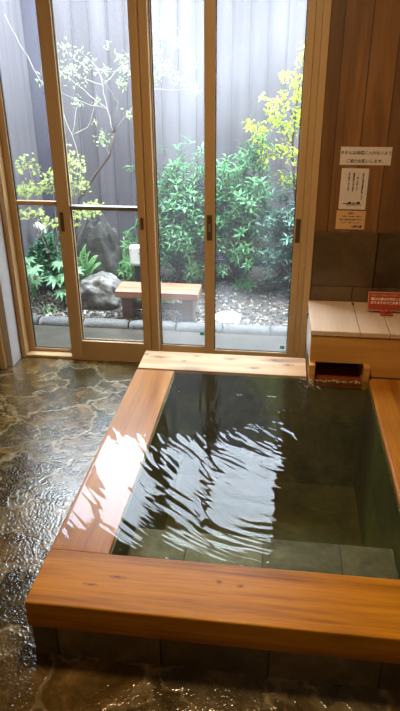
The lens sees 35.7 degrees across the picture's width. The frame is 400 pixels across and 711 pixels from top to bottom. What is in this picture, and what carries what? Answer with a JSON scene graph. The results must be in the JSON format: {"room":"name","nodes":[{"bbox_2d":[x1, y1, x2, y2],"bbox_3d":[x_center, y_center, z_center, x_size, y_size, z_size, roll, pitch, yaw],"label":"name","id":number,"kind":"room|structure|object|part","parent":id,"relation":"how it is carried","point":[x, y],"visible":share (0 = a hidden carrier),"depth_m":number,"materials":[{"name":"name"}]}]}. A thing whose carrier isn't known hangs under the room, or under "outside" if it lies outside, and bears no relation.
{"room":"spa","nodes":[
{"label":"spa","id":0,"kind":"room"},
{"bbox_2d":[0,213,20,366],"bbox_3d":[-1.111,-1.090,3.113,0.063,2.500,0.126,3,26,7],"label":"wall","id":1,"kind":"structure","parent":0,"point":[7,311],"depth_m":3.49,"materials":[{"name":"white paint"}]},
{"bbox_2d":[0,318,7,368],"bbox_3d":[-1.135,-1.054,3.040,0.031,2.500,0.039,3,26,7],"label":"trim","id":2,"kind":"structure","parent":1,"relation":"attached to","point":[3,359],"depth_m":3.52,"materials":[{"name":"brown wood"}]},
{"bbox_2d":[28,264,288,335],"bbox_3d":[-0.024,-0.509,4.792,4.000,0.075,1.600,3,26,7],"label":"ground","id":3,"kind":"structure","parent":0,"point":[256,275],"depth_m":4.71,"materials":[{"name":"gravel"}]},
{"bbox_2d":[0,0,60,277],"bbox_3d":[-1.383,-1.426,4.244,0.198,2.330,1.850,3,26,7],"label":"fence","id":4,"kind":"object","parent":3,"relation":"on","point":[25,103],"visible":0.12,"depth_m":4.76,"materials":[{"name":"grey metal"}]},
{"bbox_3d":[-1.250,-1.802,5.037,0.153,2.320,0.075,3,26,7],"label":"corner post","id":5,"kind":"part","parent":4,"relation":"part of","materials":[{"name":"grey metal"}]},
{"bbox_2d":[33,315,39,324],"bbox_3d":[-1.279,-0.247,4.271,0.367,0.070,0.114,3,26,7],"label":"curb stone","id":6,"kind":"object","parent":3,"relation":"on","point":[35,318],"visible":0.19,"depth_m":4.22,"materials":[{"name":"stone"}]},
{"bbox_2d":[33,222,46,235],"bbox_3d":[-1.270,-0.855,5.017,0.110,0.459,0.070,-19,31,-33],"label":"flower","id":7,"kind":"object","parent":3,"relation":"on","point":[34,226],"visible":0.28,"depth_m":4.91,"materials":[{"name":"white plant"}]},
{"bbox_2d":[25,228,63,289],"bbox_3d":[-1.159,-0.708,4.692,0.342,0.504,0.349,19,32,34],"label":"shrub","id":8,"kind":"object","parent":3,"relation":"on","point":[41,253],"visible":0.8,"depth_m":4.61,"materials":[{"name":"green plant"}]},
{"bbox_3d":[-1.154,-0.694,4.686,0.282,0.485,0.262,16,30,31],"label":"stem","id":9,"kind":"part","parent":8,"relation":"part of","materials":[{"name":"plant"}]},
{"bbox_2d":[39,305,57,312],"bbox_3d":[-1.089,-0.293,4.423,0.160,0.128,0.092,3,26,7],"label":"seedling","id":10,"kind":"object","parent":3,"relation":"on","point":[42,309],"visible":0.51,"depth_m":4.42,"materials":[{"name":"green plant"}]},
{"bbox_2d":[15,144,104,289],"bbox_3d":[-1.020,-0.935,4.467,0.679,1.121,0.360,3,26,7],"label":"shrub","id":11,"kind":"object","parent":3,"relation":"on","point":[34,188],"visible":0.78,"depth_m":4.38,"materials":[{"name":"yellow plant"}]},
{"bbox_2d":[39,316,83,326],"bbox_3d":[-0.939,-0.230,4.232,0.302,0.069,0.112,3,26,7],"label":"curb stone","id":12,"kind":"object","parent":3,"relation":"on","point":[46,320],"visible":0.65,"depth_m":4.20,"materials":[{"name":"stone"}]},
{"bbox_2d":[45,261,83,303],"bbox_3d":[-0.968,-0.492,4.453,0.295,0.364,0.223,3,26,7],"label":"leaf plant","id":13,"kind":"object","parent":3,"relation":"on","point":[53,280],"visible":0.44,"depth_m":4.42,"materials":[{"name":"green plant"}]},
{"bbox_3d":[-0.989,-0.504,4.494,0.143,0.351,0.111,19,32,34],"label":"stem","id":14,"kind":"part","parent":13,"relation":"part of","materials":[{"name":"green plant"}]},
{"bbox_2d":[77,244,100,281],"bbox_3d":[-0.838,-0.617,4.580,0.265,0.436,0.156,3,26,7],"label":"fern","id":15,"kind":"object","parent":3,"relation":"on","point":[82,262],"visible":0.73,"depth_m":4.54,"materials":[{"name":"green plant"}]},
{"bbox_2d":[80,271,121,309],"bbox_3d":[-0.729,-0.444,4.558,0.356,0.340,0.283,3,26,7],"label":"boulder","id":16,"kind":"object","parent":3,"relation":"on","point":[97,290],"visible":0.69,"depth_m":4.44,"materials":[{"name":"grey stone"}]},
{"bbox_2d":[77,210,125,280],"bbox_3d":[-0.795,-0.693,4.833,0.456,0.893,0.240,3,26,7],"label":"stone","id":17,"kind":"object","parent":3,"relation":"on","point":[102,240],"visible":0.44,"depth_m":4.69,"materials":[{"name":"grey stone"}]},
{"bbox_2d":[5,15,201,249],"bbox_3d":[-0.605,-1.368,4.454,1.282,1.894,0.346,5,26,11],"label":"slender tree","id":18,"kind":"object","parent":3,"relation":"on","point":[165,26],"visible":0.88,"depth_m":4.22,"materials":[{"name":"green plant"}]},
{"bbox_2d":[83,318,129,328],"bbox_3d":[-0.629,-0.214,4.197,0.307,0.068,0.111,3,26,7],"label":"curb stone","id":19,"kind":"object","parent":3,"relation":"on","point":[89,322],"visible":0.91,"depth_m":4.16,"materials":[{"name":"stone"}]},
{"bbox_2d":[114,230,138,281],"bbox_3d":[-0.522,-0.717,4.739,0.461,0.484,0.365,-1,26,-1],"label":"ground cover","id":20,"kind":"structure","parent":3,"relation":"on","point":[130,274],"depth_m":4.71,"materials":[{"name":"green plant"}]},
{"bbox_2d":[129,244,140,281],"bbox_3d":[-0.452,-0.619,4.609,0.127,0.414,0.060,3,26,7],"label":"lantern","id":21,"kind":"object","parent":3,"relation":"on","point":[134,248],"visible":0.55,"depth_m":4.54,"materials":[{"name":"white plastic"}]},
{"bbox_3d":[-0.459,-0.549,4.643,0.040,0.259,0.030,3,26,7],"label":"post","id":22,"kind":"part","parent":21,"relation":"part of","materials":[{"name":"black metal"}]},
{"bbox_2d":[129,320,176,330],"bbox_3d":[-0.314,-0.200,4.160,0.312,0.071,0.111,3,26,7],"label":"curb stone","id":23,"kind":"object","parent":3,"relation":"on","point":[135,324],"visible":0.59,"depth_m":4.13,"materials":[{"name":"stone"}]},
{"bbox_2d":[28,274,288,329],"bbox_3d":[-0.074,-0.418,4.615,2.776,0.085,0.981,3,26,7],"label":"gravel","id":24,"kind":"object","parent":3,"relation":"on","point":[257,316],"visible":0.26,"depth_m":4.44,"materials":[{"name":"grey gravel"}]},
{"bbox_2d":[25,257,43,300],"bbox_3d":[-1.253,-0.535,4.529,0.309,0.368,0.153,18,31,33],"label":"leaf plant","id":25,"kind":"object","parent":24,"relation":"on","point":[34,283],"visible":0.6,"depth_m":4.47,"materials":[{"name":"green plant"}]},
{"bbox_3d":[-1.239,-0.542,4.555,0.123,0.358,0.105,3,26,7],"label":"stem","id":26,"kind":"part","parent":25,"relation":"part of","materials":[{"name":"green plant"}]},
{"bbox_2d":[115,281,201,321],"bbox_3d":[-0.280,-0.355,4.284,0.565,0.241,0.205,3,26,7],"label":"garden bench","id":27,"kind":"object","parent":24,"relation":"on","point":[129,292],"visible":0.8,"depth_m":4.22,"materials":[{"name":"brown wood"}]},
{"bbox_3d":[-0.488,-0.344,4.318,0.075,0.192,0.145,3,26,7],"label":"leg","id":28,"kind":"part","parent":27,"relation":"part of","materials":[{"name":"brown wood"}]},
{"bbox_3d":[-0.076,-0.324,4.270,0.075,0.190,0.145,3,26,7],"label":"leg","id":29,"kind":"part","parent":27,"relation":"part of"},
{"bbox_2d":[137,280,180,302],"bbox_3d":[-0.351,-0.458,4.565,0.544,0.156,0.386,3,26,7],"label":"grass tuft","id":30,"kind":"object","parent":24,"relation":"on","point":[164,300],"visible":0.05,"depth_m":4.56,"materials":[{"name":"green plant"}]},
{"bbox_2d":[215,311,240,323],"bbox_3d":[0.190,-0.257,4.290,0.190,0.048,0.190,3,26,7],"label":"stepping stone","id":31,"kind":"object","parent":24,"relation":"on","point":[230,317],"visible":0.81,"depth_m":4.25,"materials":[{"name":"white stone"}]},
{"bbox_2d":[123,134,233,284],"bbox_3d":[-0.140,-1.075,4.696,0.916,1.145,0.731,3,26,7],"label":"leafy shrub","id":32,"kind":"object","parent":3,"relation":"on","point":[179,251],"visible":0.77,"depth_m":4.60,"materials":[{"name":"green plant"}]},
{"bbox_2d":[53,0,306,266],"bbox_3d":[0.479,-1.719,4.830,3.330,2.330,0.065,3,26,7],"label":"fence","id":33,"kind":"object","parent":3,"relation":"on","point":[257,40],"visible":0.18,"depth_m":4.75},
{"bbox_2d":[176,322,222,332],"bbox_3d":[-0.002,-0.183,4.124,0.302,0.068,0.112,3,26,7],"label":"curb stone","id":34,"kind":"object","parent":3,"relation":"on","point":[181,326],"visible":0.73,"depth_m":4.09,"materials":[{"name":"stone"}]},
{"bbox_2d":[180,133,292,293],"bbox_3d":[0.265,-1.054,4.638,0.698,1.160,0.728,-19,31,-33],"label":"leafy shrub","id":35,"kind":"object","parent":3,"relation":"on","point":[239,251],"visible":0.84,"depth_m":4.58,"materials":[{"name":"green plant"}]},
{"bbox_2d":[223,324,269,335],"bbox_3d":[0.306,-0.167,4.088,0.302,0.067,0.111,3,26,7],"label":"curb stone","id":36,"kind":"object","parent":3,"relation":"on","point":[227,328],"visible":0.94,"depth_m":4.05,"materials":[{"name":"stone"}]},
{"bbox_2d":[246,173,296,295],"bbox_3d":[0.611,-0.854,4.506,0.563,0.923,0.539,10,28,21],"label":"shrub","id":37,"kind":"object","parent":3,"relation":"on","point":[283,257],"visible":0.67,"depth_m":4.48,"materials":[{"name":"green plant"}]},
{"bbox_2d":[241,40,304,201],"bbox_3d":[0.559,-1.312,4.469,0.555,1.766,0.302,3,26,7],"label":"tree","id":38,"kind":"object","parent":3,"relation":"on","point":[296,85],"visible":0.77,"depth_m":4.29,"materials":[{"name":"yellow plant"}]},
{"bbox_2d":[270,326,287,335],"bbox_3d":[0.638,-0.152,4.049,0.352,0.070,0.112,3,26,7],"label":"curb stone","id":39,"kind":"object","parent":3,"relation":"on","point":[276,330],"visible":0.28,"depth_m":4.03,"materials":[{"name":"stone"}]},
{"bbox_2d":[34,325,286,350],"bbox_3d":[-0.149,-0.051,3.912,4.000,0.045,0.400,3,26,7],"label":"paving","id":40,"kind":"object","parent":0,"point":[54,336],"visible":0.25,"depth_m":3.99,"materials":[{"name":"concrete"}]},
{"bbox_2d":[0,357,399,710],"bbox_3d":[-0.511,1.099,1.495,3.350,0.050,5.000,3,26,7],"label":"floor","id":41,"kind":"structure","parent":0,"point":[56,414],"depth_m":2.15,"materials":[{"name":"stone"}]},
{"bbox_2d":[24,351,399,690],"bbox_3d":[0.393,0.698,2.592,1.588,0.713,1.699,3,26,7],"label":"bath","id":42,"kind":"object","parent":41,"relation":"in","point":[231,514],"visible":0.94,"depth_m":2.22,"materials":[{"name":"wood"}]},
{"bbox_2d":[305,300,399,389],"bbox_3d":[0.977,0.022,3.144,0.874,0.446,0.446,3,26,7],"label":"box","id":43,"kind":"object","parent":41,"relation":"on","point":[346,341],"visible":0.9,"depth_m":2.98,"materials":[{"name":"wood"}]},
{"bbox_3d":[0.567,-0.096,3.180,0.024,0.206,0.381,3,26,7],"label":"panel","id":44,"kind":"part","parent":43,"relation":"part of","materials":[{"name":"brown wood"}]},
{"bbox_3d":[0.961,0.012,2.951,0.863,0.206,0.024,3,26,7],"label":"panel","id":45,"kind":"part","parent":43,"relation":"part of","materials":[{"name":"brown wood"}]},
{"bbox_2d":[367,291,399,315],"bbox_3d":[0.956,-0.254,3.085,0.237,0.106,0.064,3,26,7],"label":"notice sign","id":46,"kind":"object","parent":43,"relation":"on","point":[385,303],"visible":1,"depth_m":3.10,"materials":[{"name":"red plastic"}]},
{"bbox_3d":[0.678,0.093,3.085,0.225,0.015,0.225,3,26,7],"label":"water","id":47,"kind":"object","parent":43,"relation":"in","visible":0},
{"bbox_2d":[300,378,359,388],"bbox_3d":[0.620,0.126,2.985,0.279,0.024,0.124,-10,27,-19],"label":"foam","id":48,"kind":"object","parent":47,"relation":"on","point":[355,382],"visible":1,"depth_m":2.99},
{"bbox_2d":[0,0,399,356],"bbox_3d":[-0.214,-1.096,3.115,3.550,2.500,0.140,3,26,7],"label":"wall","id":49,"kind":"structure","parent":0,"point":[362,97],"depth_m":2.88,"materials":[{"name":"brown wood"}]},
{"bbox_2d":[0,0,84,351],"bbox_3d":[-0.862,-0.894,3.330,0.341,1.919,0.030,3,26,7],"label":"door","id":50,"kind":"structure","parent":49,"relation":"in","point":[14,202],"depth_m":3.39,"materials":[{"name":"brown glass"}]},
{"bbox_3d":[-0.870,-0.827,3.363,0.257,0.023,0.022,3,26,7],"label":"rail","id":51,"kind":"part","parent":50,"relation":"part of","materials":[{"name":"brown wood"}]},
{"bbox_3d":[-0.865,-0.038,3.742,0.257,0.019,0.026,3,26,7],"label":"rail","id":52,"kind":"part","parent":50,"relation":"part of","materials":[{"name":"brown wood"}]},
{"bbox_2d":[35,0,151,359],"bbox_3d":[-0.521,-0.857,3.247,0.478,1.919,0.051,3,26,7],"label":"door","id":53,"kind":"structure","parent":49,"relation":"in","point":[81,346],"depth_m":3.24,"materials":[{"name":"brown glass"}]},
{"bbox_3d":[-0.737,-0.714,3.319,0.020,0.104,0.003,3,26,7],"label":"handle","id":54,"kind":"part","parent":53,"relation":"part of","materials":[{"name":"brown metal"}]},
{"bbox_3d":[-0.506,-0.781,3.283,0.367,0.021,0.040,3,26,7],"label":"rail","id":55,"kind":"part","parent":53,"relation":"part of","materials":[{"name":"grey metal"}]},
{"bbox_3d":[-0.502,-0.039,3.640,0.367,0.105,0.044,3,26,7],"label":"rail","id":56,"kind":"part","parent":53,"relation":"part of","materials":[{"name":"brown wood"}]},
{"bbox_2d":[0,0,331,362],"bbox_3d":[-0.238,-0.859,3.223,1.662,1.980,0.145,3,26,7],"label":"trim","id":57,"kind":"structure","parent":49,"relation":"attached to","point":[323,8],"depth_m":3.19,"materials":[{"name":"brown wood"}]},
{"bbox_3d":[-0.248,0.016,3.667,1.575,0.018,0.108,3,26,7],"label":"sill","id":58,"kind":"part","parent":57,"relation":"part of","materials":[{"name":"brown wood"}]},
{"bbox_2d":[148,0,204,352],"bbox_3d":[-0.083,-0.872,3.232,0.303,1.883,0.030,3,26,7],"label":"window","id":59,"kind":"structure","parent":49,"relation":"in","point":[172,347],"depth_m":3.35,"materials":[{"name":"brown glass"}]},
{"bbox_3d":[-0.095,-0.043,3.632,0.257,0.043,0.026,3,26,7],"label":"rail","id":60,"kind":"part","parent":59,"relation":"part of","materials":[{"name":"brown wood"}]},
{"bbox_2d":[204,0,316,357],"bbox_3d":[0.274,-0.836,3.152,0.504,1.883,0.040,3,26,7],"label":"door","id":61,"kind":"structure","parent":49,"relation":"in","point":[210,6],"depth_m":3.10,"materials":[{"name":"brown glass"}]},
{"bbox_3d":[0.287,-0.008,3.553,0.412,0.045,0.029,3,26,7],"label":"rail","id":62,"kind":"part","parent":61,"relation":"part of","materials":[{"name":"brown wood"}]},
{"bbox_3d":[0.504,-0.641,3.198,0.024,0.124,0.003,3,26,7],"label":"handle","id":63,"kind":"part","parent":61,"relation":"part of","materials":[{"name":"brown metal"}]},
{"bbox_2d":[335,210,365,229],"bbox_3d":[0.752,-0.677,3.103,0.142,0.093,0.002,3,26,7],"label":"paper","id":64,"kind":"object","parent":49,"relation":"attached to","point":[344,219],"visible":1,"depth_m":3.10,"materials":[{"name":"beige paper"}]},
{"bbox_2d":[338,168,368,209],"bbox_3d":[0.751,-0.814,3.037,0.130,0.197,0.002,3,26,7],"label":"paper","id":65,"kind":"object","parent":49,"relation":"attached to","point":[354,181],"visible":1,"depth_m":3.04,"materials":[{"name":"white paper"}]},
{"bbox_2d":[310,231,399,301],"bbox_3d":[1.013,-0.348,3.218,0.863,0.574,0.012,3,26,7],"label":"wall tiles","id":66,"kind":"structure","parent":49,"relation":"attached to","point":[342,261],"depth_m":3.19,"materials":[{"name":"stone"}]},
{"bbox_2d":[339,147,392,164],"bbox_3d":[0.792,-0.952,2.964,0.239,0.083,0.002,3,26,7],"label":"paper","id":67,"kind":"object","parent":49,"relation":"attached to","point":[348,155],"visible":1,"depth_m":2.96,"materials":[{"name":"white paper"}]}
]}

